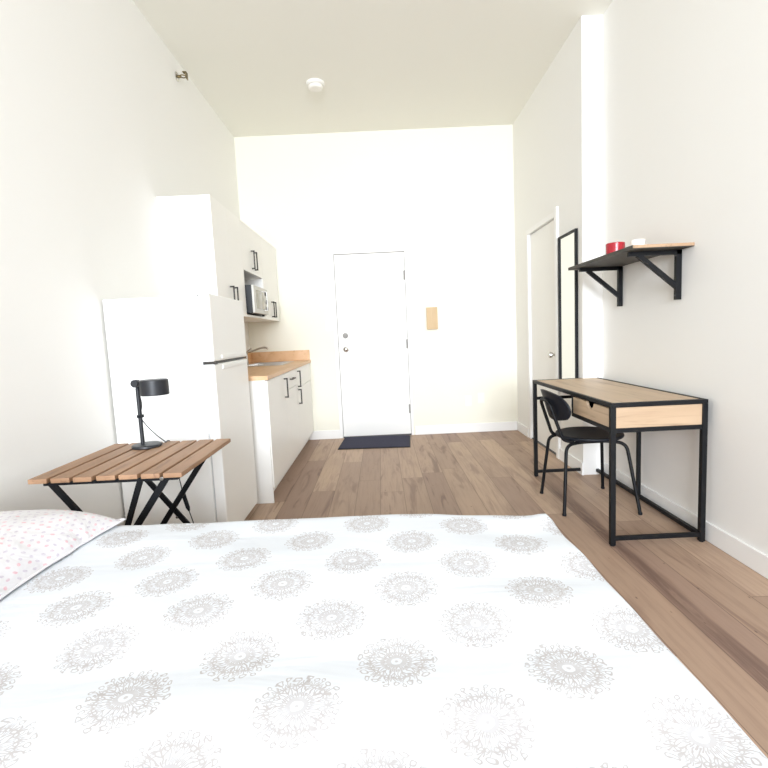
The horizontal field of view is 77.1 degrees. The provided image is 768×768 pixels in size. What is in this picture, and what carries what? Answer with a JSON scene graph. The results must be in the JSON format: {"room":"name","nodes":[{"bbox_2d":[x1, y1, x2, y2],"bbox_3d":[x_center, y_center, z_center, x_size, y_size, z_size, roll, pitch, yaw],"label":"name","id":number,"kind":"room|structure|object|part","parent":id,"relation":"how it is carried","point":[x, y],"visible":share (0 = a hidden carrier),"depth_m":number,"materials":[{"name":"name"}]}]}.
{"room":"studio apartment","nodes":[
{"label":"studio apartment","id":0,"kind":"room"},
{"bbox_2d":[0,0,249,524],"bbox_3d":[-1.533,-0.472,0.387,0.120,3.296,10.132,-3,6,0],"label":"wall","id":1,"kind":"structure","parent":0,"point":[97,124],"depth_m":2.34,"materials":[{"name":"white paint"}]},
{"bbox_2d":[175,71,187,81],"bbox_3d":[-1.532,-2.332,3.653,0.080,0.068,0.068,-3,6,0],"label":"sprinkler","id":2,"kind":"object","parent":1,"relation":"attached to","point":[177,76],"visible":1,"depth_m":3.64,"materials":[{"name":"silver metal"}]},
{"bbox_2d":[156,195,246,316],"bbox_3d":[-1.308,-0.901,3.589,0.388,0.783,0.686,-3,6,0],"label":"upper cabinet","id":3,"kind":"object","parent":1,"relation":"attached to","point":[200,238],"visible":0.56,"depth_m":3.26,"materials":[{"name":"white laminate"}]},
{"bbox_3d":[-1.153,-0.890,3.419,0.017,0.783,0.341,-3,6,0],"label":"door","id":4,"kind":"part","parent":3,"relation":"part of","materials":[{"name":"white wood"}]},
{"bbox_3d":[-1.156,-0.926,3.760,0.017,0.783,0.341,-3,6,0],"label":"door","id":5,"kind":"part","parent":3,"relation":"part of","materials":[{"name":"white wood"}]},
{"bbox_2d":[243,353,251,362],"bbox_3d":[-1.462,-0.186,4.306,0.018,0.112,2.052,-3,6,0],"label":"backsplash","id":6,"kind":"structure","parent":1,"relation":"attached to","point":[249,354],"depth_m":5.24,"materials":[{"name":"brown wood"}]},
{"bbox_2d":[239,219,264,319],"bbox_3d":[-1.314,-0.971,4.261,0.388,0.781,0.662,-3,6,0],"label":"upper cabinet","id":7,"kind":"object","parent":1,"relation":"attached to","point":[250,240],"visible":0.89,"depth_m":4.24,"materials":[{"name":"white laminate"}]},
{"bbox_3d":[-1.168,-1.151,4.077,0.017,0.400,0.329,-3,6,0],"label":"door","id":8,"kind":"part","parent":7,"relation":"part of","materials":[{"name":"white wood"}]},
{"bbox_3d":[-1.141,-1.084,4.206,0.032,0.160,0.011,-3,6,0],"label":"handle","id":9,"kind":"part","parent":7,"relation":"part of","materials":[{"name":"brown metal"}]},
{"bbox_3d":[-1.171,-1.185,4.407,0.017,0.400,0.329,-3,6,0],"label":"door","id":10,"kind":"part","parent":7,"relation":"part of","materials":[{"name":"white wood"}]},
{"bbox_3d":[-1.141,-1.093,4.295,0.032,0.160,0.011,-3,6,0],"label":"handle","id":11,"kind":"part","parent":7,"relation":"part of","materials":[{"name":"brown metal"}]},
{"bbox_2d":[245,285,268,315],"bbox_3d":[-1.248,-0.721,4.248,0.400,0.242,0.500,-3,6,0],"label":"microwave","id":12,"kind":"object","parent":7,"relation":"in","point":[256,297],"visible":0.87,"depth_m":4.09,"materials":[{"name":"silver metal"}]},
{"bbox_3d":[-1.088,-0.728,4.184,0.018,0.230,0.370,-3,6,0],"label":"door","id":13,"kind":"part","parent":12,"relation":"part of","materials":[{"name":"silver metal"}]},
{"bbox_3d":[-1.091,-0.753,4.433,0.016,0.230,0.128,-3,6,0],"label":"control panel","id":14,"kind":"part","parent":12,"relation":"part of","materials":[{"name":"silver metal"}]},
{"bbox_2d":[244,236,279,321],"bbox_3d":[-1.319,-1.038,4.925,0.388,0.783,0.668,-3,6,0],"label":"upper cabinet","id":15,"kind":"object","parent":1,"relation":"attached to","point":[268,256],"visible":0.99,"depth_m":4.91,"materials":[{"name":"white laminate"}]},
{"bbox_3d":[-1.165,-1.029,4.759,0.017,0.783,0.332,-3,6,0],"label":"door","id":16,"kind":"part","parent":15,"relation":"part of","materials":[{"name":"white wood"}]},
{"bbox_3d":[-1.167,-1.063,5.091,0.017,0.783,0.332,-3,6,0],"label":"door","id":17,"kind":"part","parent":15,"relation":"part of","materials":[{"name":"white wood"}]},
{"bbox_2d":[133,0,612,136],"bbox_3d":[0.016,-2.236,0.218,3.380,0.100,10.132,-3,6,0],"label":"ceiling","id":18,"kind":"structure","parent":0,"point":[381,64],"depth_m":3.74,"materials":[{"name":"paint"}]},
{"bbox_2d":[306,78,323,91],"bbox_3d":[-0.584,-2.532,4.097,0.156,0.053,0.156,-3,6,0],"label":"smoke detector","id":19,"kind":"object","parent":18,"relation":"attached to","point":[313,84],"visible":1,"depth_m":4.05,"materials":[{"name":"white plastic"}]},
{"bbox_2d":[234,125,517,439],"bbox_3d":[-0.036,-1.056,5.357,2.960,3.296,0.150,-3,6,0],"label":"wall","id":20,"kind":"structure","parent":0,"point":[442,196],"depth_m":5.23,"materials":[{"name":"beige paint"}]},
{"bbox_2d":[251,350,309,362],"bbox_3d":[-1.152,-0.308,5.337,0.656,0.112,0.018,-3,6,0],"label":"backsplash","id":21,"kind":"structure","parent":20,"relation":"attached to","point":[295,355],"depth_m":5.33,"materials":[{"name":"brown wood"}]},
{"bbox_2d":[330,249,413,437],"bbox_3d":[-0.126,-0.426,5.346,0.832,2.055,0.119,-3,6,0],"label":"door","id":22,"kind":"structure","parent":20,"relation":"in","point":[371,305],"depth_m":5.35,"materials":[{"name":"white paint"}]},
{"bbox_2d":[310,421,516,439],"bbox_3d":[0.331,0.526,5.441,2.346,0.100,0.014,-3,6,0],"label":"baseboard","id":23,"kind":"structure","parent":20,"relation":"attached to","point":[493,426],"depth_m":5.43,"materials":[{"name":"white paint"}]},
{"bbox_2d":[426,307,437,329],"bbox_3d":[0.526,-0.722,5.294,0.120,0.240,0.052,-3,6,0],"label":"wall box cover","id":24,"kind":"object","parent":20,"relation":"attached to","point":[431,312],"visible":1,"depth_m":5.27,"materials":[{"name":"brown wood"}]},
{"bbox_2d":[465,396,471,405],"bbox_3d":[0.946,0.188,5.413,0.072,0.116,0.010,-3,6,0],"label":"wall outlet","id":25,"kind":"object","parent":20,"relation":"attached to","point":[467,398],"visible":1,"depth_m":5.41,"materials":[{"name":"white plastic"}]},
{"bbox_2d":[478,393,483,402],"bbox_3d":[1.090,0.158,5.411,0.072,0.116,0.010,-3,6,0],"label":"wall outlet","id":26,"kind":"object","parent":20,"relation":"attached to","point":[480,395],"visible":1,"depth_m":5.41,"materials":[{"name":"white plastic"}]},
{"bbox_2d":[244,430,767,757],"bbox_3d":[0.174,1.139,0.567,3.380,0.100,10.132,-3,6,0],"label":"floor","id":27,"kind":"structure","parent":0,"point":[706,606],"depth_m":2.97,"materials":[{"name":"brown wood"}]},
{"bbox_2d":[28,438,230,524],"bbox_3d":[-0.959,0.639,1.999,0.580,0.697,0.563,-3,6,0],"label":"folding table","id":28,"kind":"object","parent":27,"relation":"on","point":[115,463],"visible":0.7,"depth_m":1.82,"materials":[{"name":"brown wood"}]},
{"bbox_3d":[-0.928,0.673,1.766,0.523,0.674,0.010,-3,6,0],"label":"leg","id":29,"kind":"part","parent":28,"relation":"part of","materials":[{"name":"black metal"}]},
{"bbox_3d":[-0.977,0.344,1.731,0.480,0.016,0.024,-3,6,0],"label":"rail","id":30,"kind":"part","parent":28,"relation":"part of","materials":[{"name":"black metal"}]},
{"bbox_3d":[-1.004,0.675,1.779,0.485,0.674,0.010,-3,6,0],"label":"leg","id":31,"kind":"part","parent":28,"relation":"part of","materials":[{"name":"black metal"}]},
{"bbox_2d":[130,378,193,522],"bbox_3d":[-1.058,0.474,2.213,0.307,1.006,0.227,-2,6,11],"label":"table lamp","id":32,"kind":"object","parent":28,"relation":"on","point":[157,386],"visible":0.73,"depth_m":2.09,"materials":[{"name":"black metal"}]},
{"bbox_3d":[-1.083,-0.002,2.101,0.034,0.034,0.032,-3,6,0],"label":"pivot knob","id":33,"kind":"part","parent":32,"relation":"part of","materials":[{"name":"black metal"}]},
{"bbox_3d":[-1.074,0.143,2.122,0.017,0.249,0.017,-3,6,0],"label":"stem","id":34,"kind":"part","parent":32,"relation":"part of","materials":[{"name":"black metal"}]},
{"bbox_3d":[-1.006,0.014,2.109,0.118,0.068,0.118,-3,6,0],"label":"lamp shade","id":35,"kind":"part","parent":32,"relation":"part of","materials":[{"name":"black metal"}]},
{"bbox_2d":[182,494,189,510],"bbox_3d":[-0.934,0.547,2.265,0.036,0.106,0.019,-3,6,0],"label":"switch","id":36,"kind":"object","parent":32,"relation":"attached to","point":[184,498],"depth_m":2.26,"materials":[{"name":"black plastic"}]},
{"bbox_3d":[-0.932,0.625,2.233,0.523,0.674,0.010,-3,6,0],"label":"leg","id":37,"kind":"part","parent":28,"relation":"part of","materials":[{"name":"black metal"}]},
{"bbox_3d":[-1.008,0.630,2.219,0.485,0.674,0.010,-3,6,0],"label":"leg","id":38,"kind":"part","parent":28,"relation":"part of","materials":[{"name":"black metal"}]},
{"bbox_2d":[103,292,257,524],"bbox_3d":[-1.157,0.201,2.889,0.562,1.409,0.629,-3,6,0],"label":"refrigerator","id":39,"kind":"object","parent":27,"relation":"on","point":[196,342],"visible":0.65,"depth_m":2.57,"materials":[{"name":"white metal"}]},
{"bbox_3d":[-0.935,-0.327,2.836,0.057,0.358,0.629,-3,6,0],"label":"freezer door","id":40,"kind":"part","parent":39,"relation":"part of","materials":[{"name":"white metal"}]},
{"bbox_3d":[-0.903,0.350,2.906,0.057,0.976,0.629,-3,6,0],"label":"fridge door","id":41,"kind":"part","parent":39,"relation":"part of","materials":[{"name":"white metal"}]},
{"bbox_2d":[249,373,290,503],"bbox_3d":[-1.100,0.388,3.678,0.684,0.871,0.655,-3,6,0],"label":"base cabinet","id":42,"kind":"object","parent":27,"relation":"on","point":[268,398],"visible":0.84,"depth_m":3.39,"materials":[{"name":"white laminate"}]},
{"bbox_3d":[-1.117,0.421,3.360,0.644,0.871,0.017,-3,6,0],"label":"panel","id":43,"kind":"part","parent":42,"relation":"part of","materials":[{"name":"white wood"}]},
{"bbox_2d":[243,350,310,380],"bbox_3d":[-1.139,-0.188,4.318,0.664,0.142,2.072,-3,6,0],"label":"countertop","id":44,"kind":"structure","parent":42,"relation":"on","point":[300,358],"depth_m":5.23,"materials":[{"name":"brown wood"}]},
{"bbox_2d":[245,347,267,364],"bbox_3d":[-1.300,-0.287,4.895,0.254,0.176,0.088,-3,6,0],"label":"faucet","id":45,"kind":"object","parent":44,"relation":"on","point":[247,351],"visible":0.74,"depth_m":4.90,"materials":[{"name":"silver metal"}]},
{"bbox_3d":[-1.295,-0.333,4.911,0.240,0.089,0.019,-3,6,0],"label":"spout","id":46,"kind":"part","parent":45,"relation":"part of","materials":[{"name":"silver metal"}]},
{"bbox_2d":[247,361,293,366],"bbox_3d":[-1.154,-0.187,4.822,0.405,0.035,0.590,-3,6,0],"label":"sink","id":47,"kind":"object","parent":44,"relation":"in","point":[283,362],"visible":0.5,"depth_m":5.08,"materials":[{"name":"silver metal"}]},
{"bbox_2d":[250,362,285,365],"bbox_3d":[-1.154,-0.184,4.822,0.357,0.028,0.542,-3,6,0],"label":"basin","id":48,"kind":"object","parent":47,"relation":"in","point":[263,363],"depth_m":5.08,"materials":[{"name":"silver metal"}]},
{"bbox_3d":[-0.801,0.323,3.683,0.017,0.761,0.633,-3,6,0],"label":"door","id":49,"kind":"part","parent":42,"relation":"part of","materials":[{"name":"white wood"}]},
{"bbox_3d":[-0.791,0.031,3.902,0.032,0.160,0.011,-3,6,0],"label":"handle","id":50,"kind":"part","parent":42,"relation":"part of","materials":[{"name":"grey metal"}]},
{"bbox_2d":[284,369,300,475],"bbox_3d":[-1.104,0.329,4.248,0.684,0.871,0.488,-3,6,0],"label":"base cabinet","id":51,"kind":"object","parent":27,"relation":"on","point":[292,402],"visible":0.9,"depth_m":4.22,"materials":[{"name":"white laminate"}]},
{"bbox_3d":[-0.820,-0.041,4.212,0.017,0.146,0.484,-3,6,0],"label":"drawer","id":52,"kind":"part","parent":51,"relation":"part of","materials":[{"name":"white wood"}]},
{"bbox_3d":[-0.802,0.340,4.252,0.017,0.611,0.484,-3,6,0],"label":"door","id":53,"kind":"part","parent":51,"relation":"part of","materials":[{"name":"white wood"}]},
{"bbox_2d":[294,363,313,460],"bbox_3d":[-1.110,0.257,4.942,0.684,0.871,0.903,-3,6,0],"label":"base cabinet","id":54,"kind":"object","parent":27,"relation":"on","point":[303,378],"visible":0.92,"depth_m":4.88,"materials":[{"name":"white laminate"}]},
{"bbox_3d":[-0.825,-0.093,4.908,0.017,0.184,0.899,-3,6,0],"label":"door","id":55,"kind":"part","parent":54,"relation":"part of","materials":[{"name":"white wood"}]},
{"bbox_3d":[-0.807,0.287,4.947,0.017,0.573,0.899,-3,6,0],"label":"door","id":56,"kind":"part","parent":54,"relation":"part of","materials":[{"name":"white wood"}]},
{"bbox_2d":[338,435,409,449],"bbox_3d":[-0.088,0.620,5.152,0.740,0.012,0.544,-2,6,3],"label":"doormat","id":57,"kind":"object","parent":27,"relation":"on","point":[401,441],"visible":1,"depth_m":5.10,"materials":[{"name":"black plastic"}]},
{"bbox_2d":[540,389,642,515],"bbox_3d":[1.273,0.396,3.098,0.519,0.755,0.515,-3,6,0],"label":"desk chair","id":58,"kind":"object","parent":27,"relation":"on","point":[558,409],"visible":0.94,"depth_m":2.96,"materials":[{"name":"plastic"}]},
{"bbox_3d":[1.205,0.539,3.254,0.294,0.434,0.063,-1,6,19],"label":"leg","id":59,"kind":"part","parent":58,"relation":"part of","materials":[{"name":"black metal"}]},
{"bbox_3d":[1.050,0.129,3.028,0.096,0.189,0.410,-3,6,0],"label":"backrest","id":60,"kind":"part","parent":58,"relation":"part of","materials":[{"name":"plastic"}]},
{"bbox_3d":[1.084,0.224,3.048,0.158,0.277,0.211,-3,6,0],"label":"frame","id":61,"kind":"part","parent":58,"relation":"part of","materials":[{"name":"black metal"}]},
{"bbox_3d":[1.208,0.568,2.972,0.294,0.434,0.063,-5,6,-19],"label":"leg","id":62,"kind":"part","parent":58,"relation":"part of","materials":[{"name":"black metal"}]},
{"bbox_3d":[1.314,0.325,3.091,0.410,0.031,0.402,-3,6,0],"label":"seat","id":63,"kind":"part","parent":58,"relation":"part of","materials":[{"name":"plastic"}]},
{"bbox_3d":[1.449,0.525,3.280,0.236,0.435,0.056,-7,7,-37],"label":"leg","id":64,"kind":"part","parent":58,"relation":"part of","materials":[{"name":"black metal"}]},
{"bbox_3d":[1.452,0.560,2.949,0.236,0.435,0.056,2,7,36],"label":"leg","id":65,"kind":"part","parent":58,"relation":"part of","materials":[{"name":"black metal"}]},
{"bbox_2d":[533,378,707,545],"bbox_3d":[1.397,0.395,3.080,0.490,0.748,1.256,-3,6,0],"label":"desk","id":66,"kind":"object","parent":27,"relation":"on","point":[612,406],"visible":0.99,"depth_m":2.49,"materials":[{"name":"brown wood"}]},
{"bbox_3d":[1.160,0.351,3.692,0.026,0.722,0.026,-3,6,0],"label":"leg","id":67,"kind":"part","parent":66,"relation":"part of","materials":[{"name":"black metal"}]},
{"bbox_3d":[1.381,0.098,3.668,0.438,0.022,0.020,-3,6,0],"label":"rail","id":68,"kind":"part","parent":66,"relation":"part of","materials":[{"name":"black metal"}]},
{"bbox_3d":[1.407,0.664,3.727,0.438,0.022,0.020,-3,6,0],"label":"rail","id":69,"kind":"part","parent":66,"relation":"part of","materials":[{"name":"black metal"}]},
{"bbox_3d":[1.152,0.149,2.683,0.014,0.096,0.459,-3,6,0],"label":"drawer","id":70,"kind":"part","parent":66,"relation":"part of","materials":[{"name":"brown wood"}]},
{"bbox_3d":[1.170,0.478,2.469,0.026,0.722,0.026,-3,6,0],"label":"leg","id":71,"kind":"part","parent":66,"relation":"part of","materials":[{"name":"black metal"}]},
{"bbox_3d":[1.380,0.034,3.043,0.490,0.022,1.256,-3,6,0],"label":"frame","id":72,"kind":"part","parent":66,"relation":"part of","materials":[{"name":"black metal"}]},
{"bbox_3d":[1.387,0.149,2.682,0.488,0.128,0.508,-3,6,0],"label":"drawer frame","id":73,"kind":"part","parent":66,"relation":"part of","materials":[{"name":"black metal"}]},
{"bbox_3d":[1.630,0.372,3.084,0.022,0.681,0.022,-3,6,0],"label":"post","id":74,"kind":"part","parent":66,"relation":"part of","materials":[{"name":"black metal"}]},
{"bbox_3d":[1.645,0.722,3.116,0.022,0.023,1.204,-3,6,0],"label":"rail","id":75,"kind":"part","parent":66,"relation":"part of","materials":[{"name":"black metal"}]},
{"bbox_3d":[1.417,0.791,2.503,0.438,0.022,0.020,-3,6,0],"label":"rail","id":76,"kind":"part","parent":66,"relation":"part of","materials":[{"name":"black metal"}]},
{"bbox_3d":[1.388,0.162,2.440,0.438,0.105,0.014,-3,6,0],"label":"panel","id":77,"kind":"part","parent":66,"relation":"part of","materials":[{"name":"brown wood"}]},
{"bbox_3d":[1.634,0.456,2.470,0.026,0.722,0.026,-3,6,0],"label":"leg","id":78,"kind":"part","parent":66,"relation":"part of","materials":[{"name":"black metal"}]},
{"bbox_3d":[-0.465,0.803,0.753,1.838,0.588,1.300,-3,6,0],"label":"bed","id":79,"kind":"object","parent":27,"relation":"on","visible":0},
{"bbox_2d":[0,514,767,767],"bbox_3d":[-0.451,0.661,0.791,1.900,0.364,1.500,-3,6,0],"label":"bedspread","id":80,"kind":"object","parent":79,"relation":"on","point":[391,640],"visible":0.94,"depth_m":0.82,"materials":[{"name":"white fabric"}]},
{"bbox_2d":[0,509,125,599],"bbox_3d":[-1.105,0.423,1.115,0.612,0.105,0.748,-3,6,0],"label":"pillow","id":81,"kind":"object","parent":80,"relation":"on","point":[31,541],"visible":1,"depth_m":1.23,"materials":[{"name":"white fabric"}]},
{"bbox_2d":[513,0,767,555],"bbox_3d":[1.634,-0.614,0.333,0.300,3.296,10.002,-3,6,0],"label":"wall","id":82,"kind":"structure","parent":0,"point":[649,121],"depth_m":2.72,"materials":[{"name":"white paint"}]},
{"bbox_2d":[526,206,560,458],"bbox_3d":[1.482,-0.449,4.497,0.111,2.125,0.870,-3,6,0],"label":"door","id":83,"kind":"structure","parent":82,"relation":"in","point":[542,238],"depth_m":4.52,"materials":[{"name":"white paint"}]},
{"bbox_3d":[1.473,-0.255,4.213,0.073,0.062,0.062,-3,6,0],"label":"knob","id":84,"kind":"part","parent":83,"relation":"part of","materials":[{"name":"silver metal"}]},
{"bbox_2d":[558,228,578,378],"bbox_3d":[1.463,-0.551,3.835,0.021,1.266,0.354,-3,6,0],"label":"wall mirror","id":85,"kind":"object","parent":82,"relation":"attached to","point":[568,242],"visible":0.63,"depth_m":3.82,"materials":[{"name":"black mirror"}]},
{"bbox_3d":[1.468,-0.551,3.835,0.010,1.232,0.320,-3,6,0],"label":"glass","id":86,"kind":"part","parent":85,"relation":"part of","materials":[{"name":"white mirror"}]},
{"bbox_2d":[568,242,694,305],"bbox_3d":[1.460,-0.633,2.955,0.324,0.287,0.865,-3,6,0],"label":"wall shelf","id":87,"kind":"object","parent":82,"relation":"attached to","point":[615,260],"visible":1,"depth_m":2.64,"materials":[{"name":"brown wood"}]},
{"bbox_2d":[606,242,624,253],"bbox_3d":[1.408,-0.815,2.934,0.108,0.082,0.108,-3,6,0],"label":"candle jar","id":88,"kind":"object","parent":87,"relation":"on","point":[614,246],"visible":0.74,"depth_m":2.89,"materials":[{"name":"red glass"}]},
{"bbox_2d":[630,239,644,245],"bbox_3d":[1.455,-0.791,2.765,0.080,0.066,0.080,-3,6,0],"label":"ceramic bowl","id":89,"kind":"object","parent":87,"relation":"on","point":[636,241],"visible":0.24,"depth_m":2.73,"materials":[{"name":"white ceramic"}]},
{"bbox_2d":[517,421,767,578],"bbox_3d":[1.626,0.972,0.547,0.164,0.100,9.862,-3,6,0],"label":"baseboard","id":90,"kind":"structure","parent":82,"relation":"attached to","point":[749,556],"depth_m":2.50,"materials":[{"name":"white paint"}]}
]}

